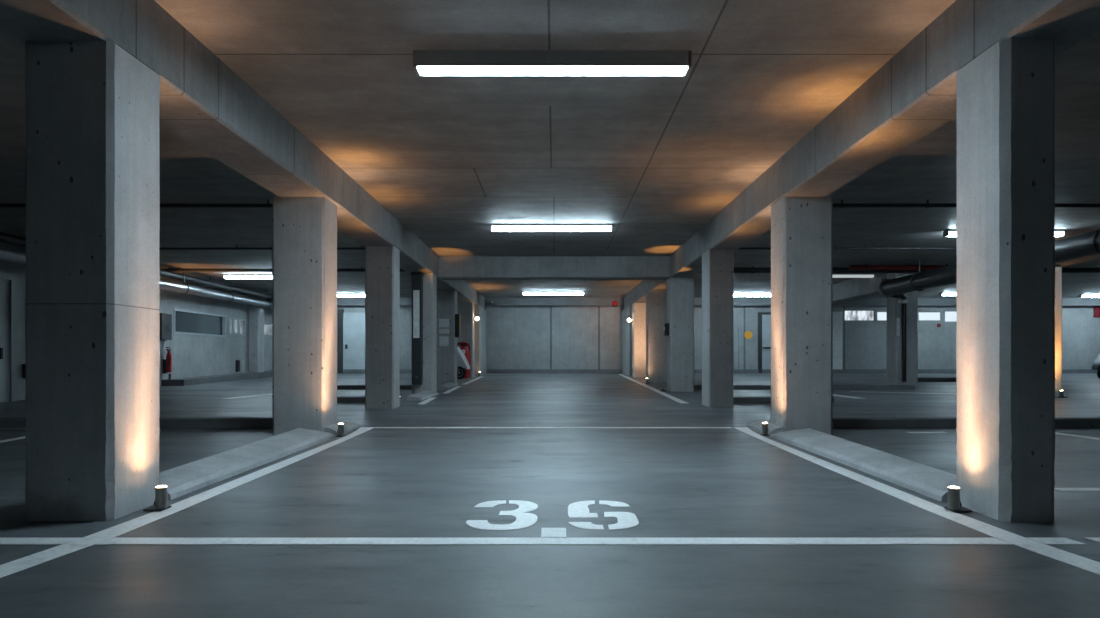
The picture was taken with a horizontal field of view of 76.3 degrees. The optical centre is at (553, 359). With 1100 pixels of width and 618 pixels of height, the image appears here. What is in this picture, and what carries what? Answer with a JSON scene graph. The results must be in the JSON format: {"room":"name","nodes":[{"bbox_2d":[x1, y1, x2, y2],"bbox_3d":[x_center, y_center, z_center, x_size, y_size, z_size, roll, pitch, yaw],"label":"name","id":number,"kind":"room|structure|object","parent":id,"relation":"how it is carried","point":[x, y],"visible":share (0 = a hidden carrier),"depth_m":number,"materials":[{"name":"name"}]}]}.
{"room":"parking garage","nodes":[
{"label":"parking garage","id":0,"kind":"room"},
{"bbox_2d":[0,232,272,399],"bbox_3d":[-8.900,-0.475,9.475,0.200,3.120,27.350,0,0,0],"label":"wall","id":1,"kind":"structure","parent":0,"point":[192,355],"depth_m":17.23,"materials":[{"name":"concrete"}]},
{"bbox_2d":[0,272,16,401],"bbox_3d":[-8.740,-0.337,10.185,0.120,2.096,2.370,0,0,0],"label":"door","id":2,"kind":"structure","parent":1,"relation":"in","point":[8,282],"depth_m":11.23,"materials":[{"name":"paint"}]},
{"bbox_2d":[22,364,25,377],"bbox_3d":[-8.775,0.185,11.620,0.050,0.240,0.080,0,0,0],"label":"box","id":3,"kind":"object","parent":1,"relation":"attached to","point":[23,365],"visible":0.66,"depth_m":11.58,"materials":[{"name":"black plastic"}]},
{"bbox_2d":[160,313,171,340],"bbox_3d":[-8.720,-0.745,15.660,0.160,0.620,0.460,0,0,0],"label":"junction box","id":4,"kind":"object","parent":1,"relation":"attached to","point":[165,319],"visible":0.78,"depth_m":15.64,"materials":[{"name":"metal"}]},
{"bbox_2d":[163,347,171,373],"bbox_3d":[-8.704,0.010,15.752,0.192,0.590,0.167,0,0,0],"label":"fire extinguisher","id":5,"kind":"object","parent":1,"relation":"attached to","point":[167,363],"visible":1,"depth_m":15.75,"materials":[{"name":"red metal"}]},
{"bbox_2d":[174,308,225,336],"bbox_3d":[-8.838,-0.905,17.475,0.105,0.580,2.550,0,0,0],"label":"window","id":6,"kind":"structure","parent":1,"relation":"in","point":[189,322],"depth_m":17.45,"materials":[{"name":"glass"}]},
{"bbox_2d":[162,370,271,385],"bbox_3d":[-8.550,0.466,19.385,0.500,0.332,7.370,0,0,0],"label":"baseboard","id":7,"kind":"structure","parent":1,"relation":"attached to","point":[249,375],"depth_m":17.21,"materials":[{"name":"concrete"}]},
{"bbox_2d":[229,317,245,335],"bbox_3d":[-8.838,-0.925,19.450,0.105,0.460,1.000,0,0,0],"label":"window","id":8,"kind":"structure","parent":1,"relation":"in","point":[237,326],"depth_m":19.53,"materials":[{"name":"glass"}]},
{"bbox_2d":[264,323,271,336],"bbox_3d":[-8.838,-0.925,21.475,0.105,0.420,1.450,0,0,0],"label":"window","id":9,"kind":"structure","parent":1,"relation":"in","point":[267,326],"depth_m":21.65,"materials":[{"name":"glass"}]},
{"bbox_2d":[474,305,486,375],"bbox_3d":[-2.390,-0.542,21.950,0.340,2.156,2.400,0,0,0],"label":"wall","id":10,"kind":"structure","parent":0,"point":[480,326],"depth_m":21.14,"materials":[{"name":"concrete"}]},
{"bbox_2d":[0,373,1099,617],"bbox_3d":[5.100,0.800,9.600,28.200,0.733,27.600,0,0,0],"label":"floor","id":11,"kind":"structure","parent":0,"point":[376,482],"depth_m":3.56,"materials":[{"name":"concrete"}]},
{"bbox_2d":[0,436,24,442],"bbox_3d":[-5.145,0.758,6.537,0.100,0.022,0.996,0,0,-2],"label":"painted line","id":12,"kind":"object","parent":11,"relation":"on","point":[17,438],"visible":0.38,"depth_m":6.64,"materials":[{"name":"paint"}]},
{"bbox_2d":[25,41,159,520],"bbox_3d":[-2.473,-0.387,3.780,0.455,2.466,0.460,0,0,0],"label":"concrete pillar","id":13,"kind":"structure","parent":11,"relation":"on","point":[92,163],"depth_m":3.55,"materials":[{"name":"concrete"}]},
{"bbox_2d":[0,417,272,427],"bbox_3d":[-5.720,0.700,7.640,6.160,0.138,0.160,0,0,0],"label":"kerb","id":14,"kind":"object","parent":11,"relation":"on","point":[5,422],"visible":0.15,"depth_m":7.56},
{"bbox_2d":[143,486,170,510],"bbox_3d":[-2.139,0.742,3.780,0.101,0.126,0.100,0,0,0],"label":"uplight","id":15,"kind":"object","parent":11,"relation":"on","point":[161,492],"visible":1,"depth_m":3.76,"materials":[{"name":"grey metal"}]},
{"bbox_2d":[155,486,167,508],"bbox_3d":[-2.120,0.742,3.780,0.062,0.116,0.062,0,0,0],"label":"lamp","id":16,"kind":"object","parent":15,"relation":"on","point":[161,492],"depth_m":3.76,"materials":[{"name":"metal"}]},
{"bbox_2d":[0,427,374,577],"bbox_3d":[-2.089,0.787,5.029,0.237,0.104,5.269,0,0,2],"label":"painted line","id":17,"kind":"object","parent":11,"relation":"on","point":[26,562],"visible":1,"depth_m":3.55,"materials":[{"name":"paint"}]},
{"bbox_2d":[221,393,272,398],"bbox_3d":[-5.346,0.641,12.585,0.200,0.031,1.514,0,0,16],"label":"painted line","id":18,"kind":"object","parent":11,"relation":"on","point":[272,393],"visible":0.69,"depth_m":12.36,"materials":[{"name":"paint"}]},
{"bbox_2d":[159,428,336,499],"bbox_3d":[-2.300,0.746,5.480,0.340,0.182,2.900,0,0,0],"label":"kerb","id":19,"kind":"object","parent":11,"relation":"on","point":[184,479],"visible":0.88,"depth_m":5.01,"materials":[{"name":"concrete"}]},
{"bbox_2d":[249,305,263,371],"bbox_3d":[-8.660,-0.547,20.375,0.280,2.146,0.450,0,0,0],"label":"concrete pillar","id":20,"kind":"structure","parent":11,"relation":"on","point":[256,313],"depth_m":20.15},
{"bbox_2d":[272,197,336,435],"bbox_3d":[-2.540,-0.419,7.160,0.520,2.401,0.440,0,0,0],"label":"concrete pillar","id":21,"kind":"structure","parent":11,"relation":"on","point":[304,257],"depth_m":6.94,"materials":[{"name":"concrete"}]},
{"bbox_2d":[336,423,344,436],"bbox_3d":[-2.092,0.683,6.860,0.071,0.126,0.100,0,0,0],"label":"uplight","id":22,"kind":"object","parent":11,"relation":"on","point":[340,431],"visible":1,"depth_m":6.83,"materials":[{"name":"grey metal"}]},
{"bbox_2d":[338,424,343,434],"bbox_3d":[-2.088,0.683,6.860,0.062,0.116,0.062,0,0,0],"label":"lamp","id":23,"kind":"object","parent":22,"relation":"on","point":[340,426],"depth_m":6.84,"materials":[{"name":"metal"}]},
{"bbox_2d":[324,421,360,434],"bbox_3d":[-2.203,0.718,7.367,0.145,0.126,0.865,0,0,0],"label":"kerb","id":24,"kind":"object","parent":11,"relation":"on","point":[348,425],"visible":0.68,"depth_m":7.25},
{"bbox_2d":[337,396,364,402],"bbox_3d":[-3.450,0.641,11.075,1.700,0.123,0.150,0,0,0],"label":"kerb","id":25,"kind":"object","parent":11,"relation":"on","point":[340,399],"visible":0.1,"depth_m":11.00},
{"bbox_2d":[337,385,411,389],"bbox_3d":[-3.820,0.577,14.425,2.360,0.123,0.150,0,0,0],"label":"kerb","id":26,"kind":"object","parent":11,"relation":"on","point":[339,387],"depth_m":14.35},
{"bbox_2d":[365,246,399,408],"bbox_3d":[-2.485,-0.449,10.155,0.410,2.343,0.410,0,0,0],"label":"concrete pillar","id":27,"kind":"structure","parent":11,"relation":"on","point":[382,263],"depth_m":9.95,"materials":[{"name":"concrete"}]},
{"bbox_2d":[407,391,438,400],"bbox_3d":[-2.265,0.630,12.245,0.270,0.129,1.590,0,0,0],"label":"kerb","id":28,"kind":"object","parent":11,"relation":"on","point":[423,395],"visible":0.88,"depth_m":11.88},
{"bbox_2d":[412,273,436,393],"bbox_3d":[-2.460,-0.478,13.275,0.400,2.283,0.450,0,0,0],"label":"concrete pillar","id":29,"kind":"structure","parent":11,"relation":"on","point":[429,279],"depth_m":13.05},
{"bbox_2d":[411,272,422,384],"bbox_3d":[-2.530,-0.580,12.947,0.200,2.070,0.185,0,0,0],"label":"information board","id":30,"kind":"object","parent":29,"relation":"attached to","point":[417,277],"visible":1,"depth_m":12.88,"materials":[{"name":"metal"}]},
{"bbox_2d":[437,290,456,384],"bbox_3d":[-2.510,-0.509,16.425,0.420,2.222,0.450,0,0,0],"label":"concrete pillar","id":31,"kind":"structure","parent":11,"relation":"on","point":[446,299],"depth_m":16.20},
{"bbox_2d":[439,336,448,345],"bbox_3d":[-2.545,-0.435,16.194,0.210,0.220,0.012,0,0,0],"label":"paper notice","id":32,"kind":"object","parent":31,"relation":"attached to","point":[443,340],"visible":1,"depth_m":16.19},
{"bbox_2d":[439,319,448,326],"bbox_3d":[-2.545,-0.855,16.194,0.240,0.200,0.012,0,0,0],"label":"paper notice","id":33,"kind":"object","parent":31,"relation":"attached to","point":[442,322],"visible":1,"depth_m":16.19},
{"bbox_2d":[455,314,460,337],"bbox_3d":[-2.237,-0.795,16.300,0.125,0.540,0.160,0,0,0],"label":"box","id":34,"kind":"object","parent":31,"relation":"attached to","point":[457,316],"visible":1,"depth_m":16.22,"materials":[{"name":"black plastic"}]},
{"bbox_2d":[439,382,458,388],"bbox_3d":[-2.295,0.569,15.375,0.210,0.128,1.550,0,0,0],"label":"kerb","id":35,"kind":"object","parent":11,"relation":"on","point":[448,385],"visible":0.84,"depth_m":15.01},
{"bbox_2d":[457,342,469,378],"bbox_3d":[-3.050,0.012,19.095,1.550,1.015,0.652,0,0,16],"label":"motor scooter","id":36,"kind":"object","parent":11,"relation":"on","point":[462,362],"visible":0.41,"depth_m":18.87,"materials":[{"name":"plastic"}]},
{"bbox_2d":[457,302,473,377],"bbox_3d":[-2.515,-0.543,19.925,0.450,2.155,0.450,0,0,0],"label":"concrete pillar","id":37,"kind":"structure","parent":11,"relation":"on","point":[465,309],"depth_m":19.70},
{"bbox_2d":[466,500,537,529],"bbox_3d":[-0.264,0.813,3.693,0.358,0.015,0.648,0,0,0],"label":"painted digit","id":38,"kind":"object","parent":11,"relation":"on","point":[523,520],"visible":1,"depth_m":3.61,"materials":[{"name":"paint"}]},
{"bbox_2d":[0,538,1086,544],"bbox_3d":[-0.510,0.823,3.182,5.780,0.004,0.107,0,0,0],"label":"painted line","id":39,"kind":"object","parent":11,"relation":"on","point":[3,541],"visible":1,"depth_m":3.15,"materials":[{"name":"paint"}]},
{"bbox_2d":[375,427,731,427],"bbox_3d":[-0.005,0.737,7.630,3.886,0.004,0.100,0,0,0],"label":"painted line","id":40,"kind":"object","parent":11,"relation":"on","point":[375,427],"visible":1,"depth_m":7.63,"materials":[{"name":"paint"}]},
{"bbox_2d":[541,528,565,536],"bbox_3d":[-0.001,0.820,3.327,0.119,0.005,0.166,0,0,0],"label":"painted line","id":41,"kind":"object","parent":11,"relation":"on","point":[545,532],"visible":1,"depth_m":3.32,"materials":[{"name":"paint"}]},
{"bbox_2d":[568,500,638,529],"bbox_3d":[0.250,0.813,3.695,0.355,0.014,0.639,0,0,0],"label":"painted digit","id":42,"kind":"object","parent":11,"relation":"on","point":[580,509],"visible":1,"depth_m":3.66,"materials":[{"name":"paint"}]},
{"bbox_2d":[632,303,645,377],"bbox_3d":[2.467,-0.544,20.125,0.405,2.151,0.450,0,0,0],"label":"concrete pillar","id":43,"kind":"structure","parent":11,"relation":"on","point":[638,309],"depth_m":19.90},
{"bbox_2d":[619,374,686,402],"bbox_3d":[2.065,0.565,16.550,0.130,0.220,11.301,0,0,0],"label":"painted line","id":44,"kind":"object","parent":11,"relation":"on","point":[631,379],"visible":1,"depth_m":13.73,"materials":[{"name":"paint"}]},
{"bbox_2d":[646,292,666,382],"bbox_3d":[2.487,-0.514,16.975,0.465,2.212,0.450,0,0,0],"label":"concrete pillar","id":45,"kind":"structure","parent":11,"relation":"on","point":[656,302],"depth_m":16.75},
{"bbox_2d":[667,277,693,391],"bbox_3d":[2.515,-0.485,13.960,0.470,2.270,0.480,0,0,0],"label":"concrete pillar","id":46,"kind":"structure","parent":11,"relation":"on","point":[680,290],"depth_m":13.72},
{"bbox_2d":[664,323,668,335],"bbox_3d":[2.232,-0.605,13.900,0.095,0.240,0.160,0,0,0],"label":"control box","id":47,"kind":"object","parent":46,"relation":"attached to","point":[666,325],"visible":1,"depth_m":13.82,"materials":[{"name":"black plastic"}]},
{"bbox_2d":[702,249,733,406],"bbox_3d":[2.447,-0.451,10.485,0.375,2.337,0.470,0,0,0],"label":"concrete pillar","id":48,"kind":"structure","parent":11,"relation":"on","point":[717,264],"depth_m":10.25,"materials":[{"name":"concrete"}]},
{"bbox_2d":[761,422,768,435],"bbox_3d":[2.092,0.681,6.930,0.071,0.126,0.100,0,0,0],"label":"uplight","id":49,"kind":"object","parent":11,"relation":"on","point":[764,425],"visible":1,"depth_m":6.90,"materials":[{"name":"grey metal"}]},
{"bbox_2d":[762,423,767,434],"bbox_3d":[2.088,0.681,6.930,0.062,0.116,0.062,0,0,0],"label":"lamp","id":50,"kind":"object","parent":49,"relation":"on","point":[764,425],"depth_m":6.90,"materials":[{"name":"metal"}]},
{"bbox_2d":[747,421,783,435],"bbox_3d":[2.203,0.718,7.367,0.145,0.126,0.865,0,0,0],"label":"kerb","id":51,"kind":"object","parent":11,"relation":"on","point":[773,429],"visible":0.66,"depth_m":7.20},
{"bbox_2d":[733,396,833,402],"bbox_3d":[3.450,0.641,11.075,1.900,0.123,0.150,0,0,0],"label":"kerb","id":52,"kind":"object","parent":11,"relation":"on","point":[737,399],"visible":0.2,"depth_m":11.00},
{"bbox_2d":[771,197,832,434],"bbox_3d":[2.525,-0.419,7.160,0.490,2.401,0.440,0,0,0],"label":"concrete pillar","id":53,"kind":"structure","parent":11,"relation":"on","point":[801,227],"depth_m":6.94,"materials":[{"name":"concrete"}]},
{"bbox_2d":[694,385,914,389],"bbox_3d":[5.080,0.577,14.425,4.640,0.123,0.150,0,0,0],"label":"kerb","id":54,"kind":"object","parent":11,"relation":"on","point":[696,387],"visible":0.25,"depth_m":14.35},
{"bbox_2d":[770,428,956,501],"bbox_3d":[2.300,0.746,5.460,0.340,0.183,2.940,0,0,0],"label":"kerb","id":55,"kind":"object","parent":11,"relation":"on","point":[931,482],"visible":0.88,"depth_m":4.94,"materials":[{"name":"concrete"}]},
{"bbox_2d":[850,391,947,393],"bbox_3d":[7.048,0.628,13.233,2.676,0.024,0.120,0,0,23],"label":"painted line","id":56,"kind":"object","parent":11,"relation":"on","point":[850,391],"visible":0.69,"depth_m":13.43,"materials":[{"name":"paint"}]},
{"bbox_2d":[886,273,917,386],"bbox_3d":[7.715,-0.708,15.525,0.490,2.655,0.450,0,0,0],"label":"concrete pillar","id":57,"kind":"structure","parent":11,"relation":"on","point":[893,308],"depth_m":15.30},
{"bbox_2d":[881,278,911,384],"bbox_3d":[7.424,-0.587,15.185,0.592,2.376,0.191,0,0,0],"label":"drain pipe","id":58,"kind":"object","parent":57,"relation":"attached to","point":[902,296],"visible":0.69,"depth_m":15.19,"materials":[{"name":"black plastic"}]},
{"bbox_2d":[896,318,899,335],"bbox_3d":[7.497,-0.719,15.277,0.065,0.370,0.045,0,0,0],"label":"switch","id":59,"kind":"object","parent":57,"relation":"attached to","point":[897,319],"visible":1,"depth_m":15.26,"materials":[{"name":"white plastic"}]},
{"bbox_2d":[733,427,1099,574],"bbox_3d":[2.089,0.787,5.029,0.237,0.104,5.269,0,0,-2],"label":"painted line","id":60,"kind":"object","parent":11,"relation":"on","point":[1081,562],"visible":1,"depth_m":3.59,"materials":[{"name":"paint"}]},
{"bbox_2d":[918,377,956,381],"bbox_3d":[10.100,0.506,17.550,2.200,0.146,0.300,0,0,0],"label":"kerb","id":61,"kind":"object","parent":11,"relation":"on","point":[920,379],"visible":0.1,"depth_m":17.40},
{"bbox_2d":[944,486,971,511],"bbox_3d":[2.167,0.743,3.760,0.101,0.126,0.100,0,0,0],"label":"uplight","id":62,"kind":"object","parent":11,"relation":"on","point":[954,503],"visible":1,"depth_m":3.74,"materials":[{"name":"grey metal"}]},
{"bbox_2d":[947,486,960,508],"bbox_3d":[2.148,0.742,3.760,0.062,0.116,0.062,0,0,0],"label":"lamp","id":63,"kind":"object","parent":62,"relation":"on","point":[954,502],"depth_m":3.74,"materials":[{"name":"metal"}]},
{"bbox_2d":[832,417,1099,427],"bbox_3d":[10.820,0.700,7.640,16.360,0.138,0.160,0,0,0],"label":"kerb","id":64,"kind":"object","parent":11,"relation":"on","point":[838,422],"depth_m":7.56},
{"bbox_2d":[956,38,1054,521],"bbox_3d":[2.404,-0.387,3.745,0.283,2.467,0.450,0,0,0],"label":"concrete pillar","id":65,"kind":"structure","parent":11,"relation":"on","point":[1005,221],"depth_m":3.53,"materials":[{"name":"concrete"}]},
{"bbox_2d":[1055,267,1061,396],"bbox_3d":[8.645,-0.470,12.425,0.450,2.300,0.450,0,0,0],"label":"concrete pillar","id":66,"kind":"structure","parent":11,"relation":"on","point":[1058,270],"depth_m":12.20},
{"bbox_2d":[1054,488,1099,490],"bbox_3d":[3.488,0.800,4.329,0.767,0.004,0.090,0,0,0],"label":"painted line","id":67,"kind":"object","parent":11,"relation":"on","point":[1059,489],"visible":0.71,"depth_m":4.32,"materials":[{"name":"paint"}]},
{"bbox_2d":[1055,432,1099,439],"bbox_3d":[5.188,0.752,6.819,0.130,0.018,0.828,0,0,-13],"label":"painted line","id":68,"kind":"object","parent":11,"relation":"on","point":[1088,437],"visible":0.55,"depth_m":6.87,"materials":[{"name":"paint"}]},
{"bbox_2d":[1092,353,1099,378],"bbox_3d":[14.985,0.022,18.400,1.550,1.015,0.652,0,0,0],"label":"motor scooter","id":69,"kind":"object","parent":11,"relation":"on","point":[1096,364],"visible":1,"depth_m":18.40,"materials":[{"name":"plastic"}]},
{"bbox_2d":[0,0,1099,297],"bbox_3d":[5.100,-2.135,9.600,28.200,0.200,27.600,0,0,0],"label":"ceiling","id":70,"kind":"structure","parent":0,"point":[655,159],"depth_m":6.10,"materials":[{"name":"concrete"}]},
{"bbox_2d":[0,246,272,308],"bbox_3d":[-8.350,-1.769,13.450,0.224,0.532,18.900,0,0,0],"label":"ventilation duct","id":71,"kind":"object","parent":70,"relation":"hanging from","point":[7,254],"visible":0.47,"depth_m":15.99,"materials":[{"name":"metal"}]},
{"bbox_2d":[0,232,272,299],"bbox_3d":[-8.450,-1.911,13.450,0.174,0.247,18.900,0,0,0],"label":"ventilation duct","id":72,"kind":"object","parent":70,"relation":"hanging from","point":[4,238],"visible":0.39,"depth_m":16.27,"materials":[{"name":"metal"}]},
{"bbox_2d":[0,200,272,207],"bbox_3d":[-5.775,-1.984,8.900,6.050,0.103,0.068,0,0,0],"label":"ceiling pipe","id":73,"kind":"object","parent":70,"relation":"hanging from","point":[268,205],"visible":0.38,"depth_m":8.88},
{"bbox_2d":[0,0,484,308],"bbox_3d":[-2.501,-1.827,9.400,0.478,0.415,26.800,0,0,0],"label":"concrete beam","id":74,"kind":"structure","parent":70,"relation":"attached to","point":[203,102],"depth_m":4.92,"materials":[{"name":"concrete"}]},
{"bbox_2d":[223,274,271,278],"bbox_3d":[-6.930,-1.985,16.670,1.830,0.100,0.140,0,0,0],"label":"ceiling light","id":75,"kind":"object","parent":70,"relation":"attached to","point":[225,276],"visible":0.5,"depth_m":16.61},
{"bbox_2d":[224,276,271,278],"bbox_3d":[-6.930,-1.970,16.670,1.780,0.060,0.132,0,0,0],"label":"diffuser","id":76,"kind":"object","parent":75,"relation":"attached to","point":[225,277],"depth_m":16.61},
{"bbox_2d":[159,245,364,249],"bbox_3d":[-5.775,-1.992,12.400,6.050,0.085,0.052,0,0,0],"label":"ceiling pipe","id":77,"kind":"object","parent":70,"relation":"hanging from","point":[236,247],"visible":0.56,"depth_m":12.39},
{"bbox_2d":[160,267,404,271],"bbox_3d":[-5.775,-1.978,15.300,6.050,0.114,0.091,0,0,0],"label":"ceiling pipe","id":78,"kind":"object","parent":70,"relation":"hanging from","point":[169,269],"visible":0.63,"depth_m":15.27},
{"bbox_2d":[337,293,364,296],"bbox_3d":[-6.250,-1.985,21.470,1.830,0.100,0.140,0,0,0],"label":"ceiling light","id":79,"kind":"object","parent":70,"relation":"attached to","point":[338,294],"visible":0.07,"depth_m":21.41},
{"bbox_2d":[337,295,364,296],"bbox_3d":[-6.250,-1.970,21.470,1.780,0.060,0.132,0,0,0],"label":"diffuser","id":80,"kind":"object","parent":79,"relation":"attached to","point":[337,295],"depth_m":21.42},
{"bbox_2d":[490,224,612,231],"bbox_3d":[-0.035,-1.985,10.520,1.830,0.100,0.140,0,0,0],"label":"ceiling light","id":81,"kind":"object","parent":70,"relation":"attached to","point":[493,227],"visible":1,"depth_m":10.46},
{"bbox_2d":[492,226,610,230],"bbox_3d":[-0.035,-1.970,10.520,1.780,0.060,0.132,0,0,0],"label":"diffuser","id":82,"kind":"object","parent":81,"relation":"attached to","point":[494,228],"depth_m":10.46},
{"bbox_2d":[413,50,691,76],"bbox_3d":[-0.010,-1.979,4.678,1.834,0.112,0.155,0,0,0],"label":"ceiling light","id":83,"kind":"object","parent":70,"relation":"attached to","point":[425,62],"visible":1,"depth_m":4.60,"materials":[{"name":"plastic"}]},
{"bbox_2d":[418,66,686,75],"bbox_3d":[-0.010,-1.937,4.678,1.770,0.019,0.137,0,0,0],"label":"diffuser","id":84,"kind":"object","parent":83,"relation":"attached to","point":[422,70],"depth_m":4.67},
{"bbox_2d":[522,291,583,294],"bbox_3d":[-0.020,-1.985,20.820,1.830,0.100,0.140,0,0,0],"label":"ceiling light","id":85,"kind":"object","parent":70,"relation":"attached to","point":[523,292],"visible":1,"depth_m":20.75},
{"bbox_2d":[523,293,582,294],"bbox_3d":[-0.020,-1.970,20.820,1.780,0.060,0.132,0,0,0],"label":"diffuser","id":86,"kind":"object","parent":85,"relation":"attached to","point":[523,293],"depth_m":20.77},
{"bbox_2d":[439,256,669,279],"bbox_3d":[0.006,-1.827,13.975,4.537,0.415,0.450,0,0,0],"label":"concrete beam","id":87,"kind":"structure","parent":70,"relation":"attached to","point":[450,267],"depth_m":13.75,"materials":[{"name":"concrete"}]},
{"bbox_2d":[734,293,770,296],"bbox_3d":[6.100,-1.985,21.370,1.830,0.100,0.140,0,0,0],"label":"ceiling light","id":88,"kind":"object","parent":70,"relation":"attached to","point":[735,294],"visible":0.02,"depth_m":21.31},
{"bbox_2d":[737,245,956,249],"bbox_3d":[7.855,-1.992,12.400,10.290,0.085,0.052,0,0,0],"label":"ceiling pipe","id":89,"kind":"object","parent":70,"relation":"hanging from","point":[864,247],"visible":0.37,"depth_m":12.39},
{"bbox_2d":[832,273,873,277],"bbox_3d":[6.680,-1.985,16.470,1.830,0.100,0.140,0,0,0],"label":"ceiling light","id":90,"kind":"object","parent":70,"relation":"attached to","point":[834,275],"visible":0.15,"depth_m":16.41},
{"bbox_2d":[832,275,873,277],"bbox_3d":[6.680,-1.970,16.470,1.780,0.060,0.132,0,0,0],"label":"diffuser","id":91,"kind":"object","parent":90,"relation":"attached to","point":[833,276],"depth_m":16.42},
{"bbox_2d":[832,273,885,304],"bbox_3d":[7.725,-1.802,19.285,0.450,0.465,7.030,0,0,0],"label":"concrete beam","id":92,"kind":"structure","parent":70,"relation":"attached to","point":[854,289],"depth_m":17.41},
{"bbox_2d":[624,0,1099,308],"bbox_3d":[2.487,-1.827,9.400,0.425,0.415,26.800,0,0,0],"label":"concrete beam","id":93,"kind":"structure","parent":70,"relation":"attached to","point":[912,95],"depth_m":4.89,"materials":[{"name":"concrete"}]},
{"bbox_2d":[849,264,948,270],"bbox_3d":[7.425,-1.963,14.800,2.350,0.143,0.130,0,0,0],"label":"ceiling pipe","id":94,"kind":"object","parent":70,"relation":"hanging from","point":[866,267],"visible":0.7,"depth_m":14.76,"materials":[{"name":"metal"}]},
{"bbox_2d":[699,266,1099,273],"bbox_3d":[10.855,-1.952,15.160,16.290,0.166,0.156,0,0,0],"label":"ceiling pipe","id":95,"kind":"object","parent":70,"relation":"hanging from","point":[752,269],"visible":0.39,"depth_m":15.11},
{"bbox_2d":[939,292,955,295],"bbox_3d":[12.550,-1.985,21.070,1.830,0.100,0.140,0,0,0],"label":"ceiling light","id":96,"kind":"object","parent":70,"relation":"attached to","point":[940,293],"visible":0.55,"depth_m":21.01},
{"bbox_2d":[943,229,955,236],"bbox_3d":[6.070,-1.985,10.673,0.441,0.100,0.588,0,0,0],"label":"ceiling light","id":97,"kind":"object","parent":70,"relation":"attached to","point":[952,233],"depth_m":10.92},
{"bbox_2d":[833,200,1099,207],"bbox_3d":[10.855,-1.984,8.900,16.290,0.103,0.068,0,0,0],"label":"ceiling pipe","id":98,"kind":"object","parent":70,"relation":"hanging from","point":[841,205],"visible":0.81,"depth_m":8.88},
{"bbox_2d":[878,229,1099,297],"bbox_3d":[7.100,-1.683,8.988,0.390,0.705,11.975,0,0,0],"label":"ventilation duct","id":99,"kind":"object","parent":70,"relation":"hanging from","point":[1084,245],"visible":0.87,"depth_m":12.31,"materials":[{"name":"metal"}]},
{"bbox_2d":[1055,229,1064,236],"bbox_3d":[7.694,-1.985,10.673,0.515,0.100,0.588,0,0,0],"label":"ceiling light","id":100,"kind":"object","parent":70,"relation":"attached to","point":[1058,232],"depth_m":10.91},
{"bbox_2d":[947,232,1063,236],"bbox_3d":[7.050,-1.970,10.970,1.780,0.060,0.132,0,0,0],"label":"diffuser","id":101,"kind":"object","parent":100,"relation":"attached to","point":[949,234],"depth_m":10.92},
{"bbox_2d":[1055,256,1099,266],"bbox_3d":[8.900,-1.829,8.500,0.264,0.412,11.000,0,0,0],"label":"ventilation duct","id":102,"kind":"object","parent":70,"relation":"hanging from","point":[1097,257],"visible":0.02,"depth_m":11.80,"materials":[{"name":"metal"}]},
{"bbox_2d":[1078,294,1099,297],"bbox_3d":[17.200,-1.985,21.670,1.830,0.100,0.140,0,0,0],"label":"ceiling light","id":103,"kind":"object","parent":70,"relation":"attached to","point":[1079,295],"visible":1,"depth_m":21.61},
{"bbox_2d":[622,305,631,375],"bbox_3d":[2.410,-0.542,21.950,0.340,2.156,2.400,0,0,0],"label":"wall","id":104,"kind":"structure","parent":0,"point":[627,312],"depth_m":21.33,"materials":[{"name":"concrete"}]},
{"bbox_2d":[337,306,1099,368],"bbox_3d":[5.100,-0.675,23.260,28.200,2.720,0.220,0,0,0],"label":"wall","id":105,"kind":"structure","parent":0,"point":[518,337],"depth_m":23.15,"materials":[{"name":"concrete"}]},
{"bbox_2d":[338,309,364,372],"bbox_3d":[-6.560,-0.612,23.090,1.120,2.106,0.120,0,0,0],"label":"door","id":106,"kind":"structure","parent":105,"relation":"in","point":[351,326],"depth_m":23.09,"materials":[{"name":"paint"}]},
{"bbox_2d":[337,369,1097,372],"bbox_3d":[5.100,0.398,23.115,27.800,0.180,0.070,0,0,0],"label":"baseboard","id":107,"kind":"structure","parent":105,"relation":"attached to","point":[344,370],"depth_m":23.08,"materials":[{"name":"concrete"}]},
{"bbox_2d":[337,298,1099,305],"bbox_3d":[5.100,-1.905,22.975,27.800,0.260,0.350,0,0,0],"label":"trim","id":108,"kind":"structure","parent":105,"relation":"attached to","point":[340,301],"depth_m":22.80,"materials":[{"name":"concrete"}]},
{"bbox_2d":[758,312,770,372],"bbox_3d":[7.290,-0.567,23.095,1.100,2.016,0.110,0,0,0],"label":"door","id":109,"kind":"structure","parent":105,"relation":"in","point":[764,318],"depth_m":23.10,"materials":[{"name":"paint"}]},
{"bbox_2d":[832,312,841,368],"bbox_3d":[9.280,-0.612,23.110,0.480,2.106,0.080,0,0,0],"label":"door","id":110,"kind":"structure","parent":105,"relation":"in","point":[837,316],"depth_m":23.10,"materials":[{"name":"grey metal"}]},
{"bbox_2d":[844,310,874,320],"bbox_3d":[10.110,-1.472,23.205,1.020,0.375,0.050,0,0,0],"label":"window","id":111,"kind":"structure","parent":105,"relation":"in","point":[849,315],"depth_m":23.20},
{"bbox_2d":[877,311,885,320],"bbox_3d":[11.150,-1.450,23.205,0.940,0.330,0.050,0,0,0],"label":"window","id":112,"kind":"structure","parent":105,"relation":"in","point":[881,315],"depth_m":23.20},
{"bbox_2d":[918,312,940,320],"bbox_3d":[12.435,-1.445,23.205,0.770,0.320,0.050,0,0,0],"label":"window","id":113,"kind":"structure","parent":105,"relation":"in","point":[922,316],"depth_m":23.20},
{"bbox_2d":[945,311,956,321],"bbox_3d":[13.335,-1.440,23.205,0.830,0.390,0.050,0,0,0],"label":"window","id":114,"kind":"structure","parent":105,"relation":"in","point":[950,316],"depth_m":23.20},
{"bbox_2d":[1094,306,1099,316],"bbox_3d":[18.100,-1.615,23.120,0.520,0.400,0.060,0,0,0],"label":"wall sign","id":115,"kind":"object","parent":105,"relation":"attached to","point":[1096,308],"visible":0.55,"depth_m":23.09,"materials":[{"name":"red plastic"}]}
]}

